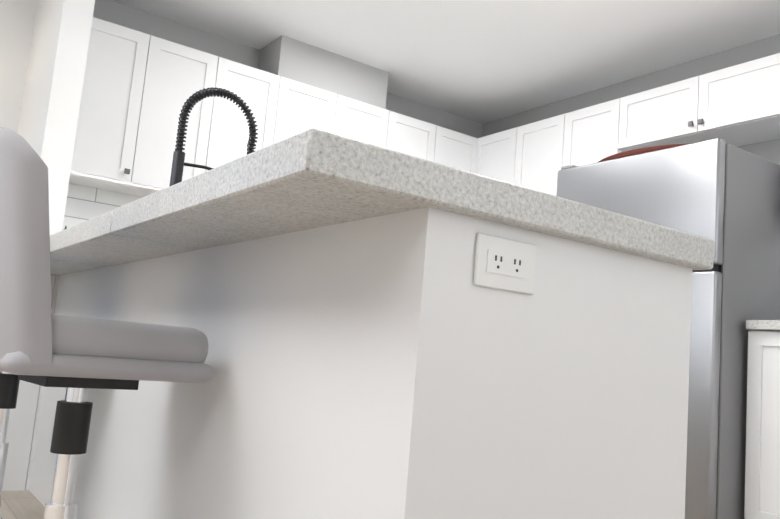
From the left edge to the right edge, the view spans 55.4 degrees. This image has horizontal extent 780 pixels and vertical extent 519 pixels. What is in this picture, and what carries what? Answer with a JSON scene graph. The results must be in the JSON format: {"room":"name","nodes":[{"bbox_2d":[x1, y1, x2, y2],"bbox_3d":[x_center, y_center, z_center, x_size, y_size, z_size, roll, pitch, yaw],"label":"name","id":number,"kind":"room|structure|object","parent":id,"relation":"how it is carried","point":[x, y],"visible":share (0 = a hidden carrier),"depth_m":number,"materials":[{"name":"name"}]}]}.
{"room":"kitchen","nodes":[
{"label":"kitchen","id":0,"kind":"room"},
{"bbox_2d":[0,490,43,518],"bbox_3d":[0.629,0.941,1.560,10.300,0.060,6.520,10,-9,-34],"label":"floor","id":1,"kind":"structure","parent":0,"point":[23,504],"depth_m":2.69,"materials":[{"name":"brown wood"}]},
{"bbox_2d":[0,371,19,518],"bbox_3d":[-1.171,0.335,2.198,0.485,1.000,0.390,9,-9,-30],"label":"bar stool","id":2,"kind":"object","parent":1,"relation":"on","point":[9,385],"visible":0.19,"depth_m":2.18,"materials":[{"name":"silver metal"}]},
{"bbox_2d":[25,264,108,511],"bbox_3d":[-0.834,0.511,2.787,0.695,0.862,0.958,10,-9,-34],"label":"base cabinet","id":3,"kind":"object","parent":1,"relation":"on","point":[79,294],"depth_m":2.81,"materials":[{"name":"white wood"}]},
{"bbox_2d":[0,127,212,518],"bbox_3d":[-0.670,0.285,1.492,0.485,1.000,0.390,11,-10,-40],"label":"bar stool","id":4,"kind":"object","parent":1,"relation":"on","point":[76,357],"visible":1,"depth_m":1.34,"materials":[{"name":"white leather"}]},
{"bbox_2d":[75,244,216,518],"bbox_3d":[-0.349,0.462,2.103,0.695,0.862,0.962,10,-9,-34],"label":"base cabinet","id":5,"kind":"object","parent":1,"relation":"on","point":[137,462],"depth_m":1.94,"materials":[{"name":"white wood"}]},
{"bbox_2d":[189,204,700,518],"bbox_3d":[0.092,0.418,1.481,0.695,0.862,0.690,10,-9,-34],"label":"base cabinet","id":6,"kind":"object","parent":1,"relation":"on","point":[375,352],"depth_m":1.22,"materials":[{"name":"white wood"}]},
{"bbox_2d":[50,128,713,275],"bbox_3d":[-0.691,0.022,2.518,0.892,0.058,3.298,10,-9,-34],"label":"countertop","id":7,"kind":"structure","parent":6,"relation":"on","point":[311,176],"depth_m":1.17,"materials":[{"name":"grey stone"}]},
{"bbox_2d":[169,87,257,186],"bbox_3d":[-0.534,-0.287,2.280,0.281,0.503,0.083,10,-9,-34],"label":"faucet","id":8,"kind":"object","parent":7,"relation":"on","point":[178,163],"visible":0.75,"depth_m":2.26,"materials":[{"name":"black metal"}]},
{"bbox_2d":[474,232,535,294],"bbox_3d":[0.179,0.008,1.142,0.125,0.080,0.007,10,-9,-34],"label":"outlet","id":9,"kind":"object","parent":6,"relation":"attached to","point":[501,263],"visible":1,"depth_m":1.14,"materials":[{"name":"white plastic"}]},
{"bbox_2d":[556,138,779,518],"bbox_3d":[1.365,0.386,3.561,0.800,1.678,0.885,10,-9,-34],"label":"refrigerator","id":10,"kind":"object","parent":1,"relation":"on","point":[723,195],"visible":0.52,"depth_m":3.11,"materials":[{"name":"grey metal"}]},
{"bbox_2d":[597,144,685,162],"bbox_3d":[1.290,-0.468,3.627,0.365,0.050,0.645,10,-9,-34],"label":"tray","id":11,"kind":"object","parent":10,"relation":"on","point":[634,152],"visible":0.06,"depth_m":3.50,"materials":[{"name":"red"}]},
{"bbox_2d":[744,330,779,518],"bbox_3d":[1.916,0.748,2.887,0.598,0.880,0.768,10,-9,-34],"label":"base cabinet","id":12,"kind":"object","parent":1,"relation":"on","point":[762,480],"visible":0.06,"depth_m":2.97,"materials":[{"name":"white wood"}]},
{"bbox_2d":[746,320,779,330],"bbox_3d":[1.949,0.292,2.935,0.623,0.040,0.780,10,-9,-34],"label":"countertop","id":13,"kind":"structure","parent":12,"relation":"on","point":[765,325],"depth_m":3.00,"materials":[{"name":"grey stone"}]},
{"bbox_2d":[0,0,94,490],"bbox_3d":[-1.629,-0.275,3.404,0.120,2.440,0.810,10,-9,-34],"label":"wall","id":14,"kind":"structure","parent":0,"point":[50,106],"depth_m":3.13,"materials":[{"name":"white paint"}]},
{"bbox_2d":[0,0,482,137],"bbox_3d":[-2.314,-0.321,3.493,7.345,2.440,0.120,10,-9,-34],"label":"wall","id":15,"kind":"structure","parent":0,"point":[123,15],"depth_m":4.11,"materials":[{"name":"grey paint"}]},
{"bbox_2d":[62,183,142,229],"bbox_3d":[-0.600,-0.070,4.611,2.972,0.679,0.007,10,-9,-34],"label":"tile backsplash","id":16,"kind":"structure","parent":15,"relation":"attached to","point":[84,203],"depth_m":3.91,"materials":[{"name":"white tile"}]},
{"bbox_2d":[69,17,164,193],"bbox_3d":[-1.490,-0.784,3.825,0.434,0.780,0.339,10,-9,-34],"label":"upper cabinet","id":17,"kind":"object","parent":15,"relation":"attached to","point":[139,89],"depth_m":3.72,"materials":[{"name":"white wood"}]},
{"bbox_2d":[129,40,232,196],"bbox_3d":[-1.211,-0.735,4.020,0.493,0.780,0.339,10,-9,-34],"label":"upper cabinet","id":18,"kind":"object","parent":15,"relation":"attached to","point":[185,70],"depth_m":3.93,"materials":[{"name":"white wood"}]},
{"bbox_2d":[221,61,292,164],"bbox_3d":[-0.908,-0.682,4.231,0.493,0.780,0.339,10,-9,-34],"label":"upper cabinet","id":19,"kind":"object","parent":15,"relation":"attached to","point":[268,95],"depth_m":4.16,"materials":[{"name":"white wood"}]},
{"bbox_2d":[285,80,348,138],"bbox_3d":[-0.565,-0.762,4.480,0.443,0.500,0.339,10,-9,-34],"label":"upper cabinet","id":20,"kind":"object","parent":15,"relation":"attached to","point":[310,107],"depth_m":4.38,"materials":[{"name":"white wood"}]},
{"bbox_2d":[345,98,392,148],"bbox_3d":[-0.302,-0.716,4.663,0.443,0.500,0.339,10,-9,-34],"label":"upper cabinet","id":21,"kind":"object","parent":15,"relation":"attached to","point":[367,123],"depth_m":4.59,"materials":[{"name":"white wood"}]},
{"bbox_2d":[389,112,428,158],"bbox_3d":[0.021,-0.518,4.878,0.504,0.780,0.339,10,-9,-34],"label":"upper cabinet","id":22,"kind":"object","parent":15,"relation":"attached to","point":[408,135],"depth_m":4.77,"materials":[{"name":"white wood"}]},
{"bbox_2d":[425,123,476,172],"bbox_3d":[0.319,-0.469,5.062,0.442,0.780,0.378,10,-9,-34],"label":"upper cabinet","id":23,"kind":"object","parent":15,"relation":"attached to","point":[448,147],"depth_m":4.97,"materials":[{"name":"white wood"}]},
{"bbox_2d":[258,35,388,108],"bbox_3d":[-0.414,-1.114,4.638,0.760,0.258,0.300,10,-9,-34],"label":"soffit","id":24,"kind":"structure","parent":0,"point":[298,61],"depth_m":4.48,"materials":[{"name":"grey paint"}]},
{"bbox_2d":[111,0,779,123],"bbox_3d":[0.838,-1.530,1.884,10.300,0.060,6.520,10,-9,-34],"label":"ceiling","id":25,"kind":"structure","parent":0,"point":[483,61],"depth_m":4.13,"materials":[{"name":"white paint"}]},
{"bbox_2d":[482,34,779,164],"bbox_3d":[1.580,0.099,4.176,0.125,2.440,3.215,10,-9,-34],"label":"wall","id":26,"kind":"structure","parent":0,"point":[752,51],"depth_m":4.34,"materials":[{"name":"grey paint"}]},
{"bbox_2d":[473,125,524,185],"bbox_3d":[0.812,-0.439,4.968,0.377,0.780,0.460,10,-9,-34],"label":"upper cabinet","id":27,"kind":"object","parent":26,"relation":"attached to","point":[498,154],"depth_m":4.89,"materials":[{"name":"white wood"}]},
{"bbox_2d":[521,117,552,193],"bbox_3d":[1.041,-0.458,4.678,0.339,0.780,0.520,10,-9,-34],"label":"upper cabinet","id":28,"kind":"object","parent":26,"relation":"attached to","point":[537,143],"depth_m":4.62,"materials":[{"name":"white wood"}]},
{"bbox_2d":[549,98,620,195],"bbox_3d":[1.254,-0.479,4.376,0.339,0.780,0.460,10,-9,-34],"label":"upper cabinet","id":29,"kind":"object","parent":26,"relation":"attached to","point":[585,136],"depth_m":4.33,"materials":[{"name":"white wood"}]},
{"bbox_2d":[617,80,700,151],"bbox_3d":[1.561,-0.748,4.004,0.339,0.295,0.532,10,-9,-34],"label":"upper cabinet","id":30,"kind":"object","parent":26,"relation":"attached to","point":[656,116],"depth_m":3.95,"materials":[{"name":"white wood"}]},
{"bbox_2d":[685,53,779,146],"bbox_3d":[1.808,-0.772,3.655,0.339,0.295,0.532,10,-9,-34],"label":"upper cabinet","id":31,"kind":"object","parent":26,"relation":"attached to","point":[738,105],"depth_m":3.61,"materials":[{"name":"white wood"}]}
]}

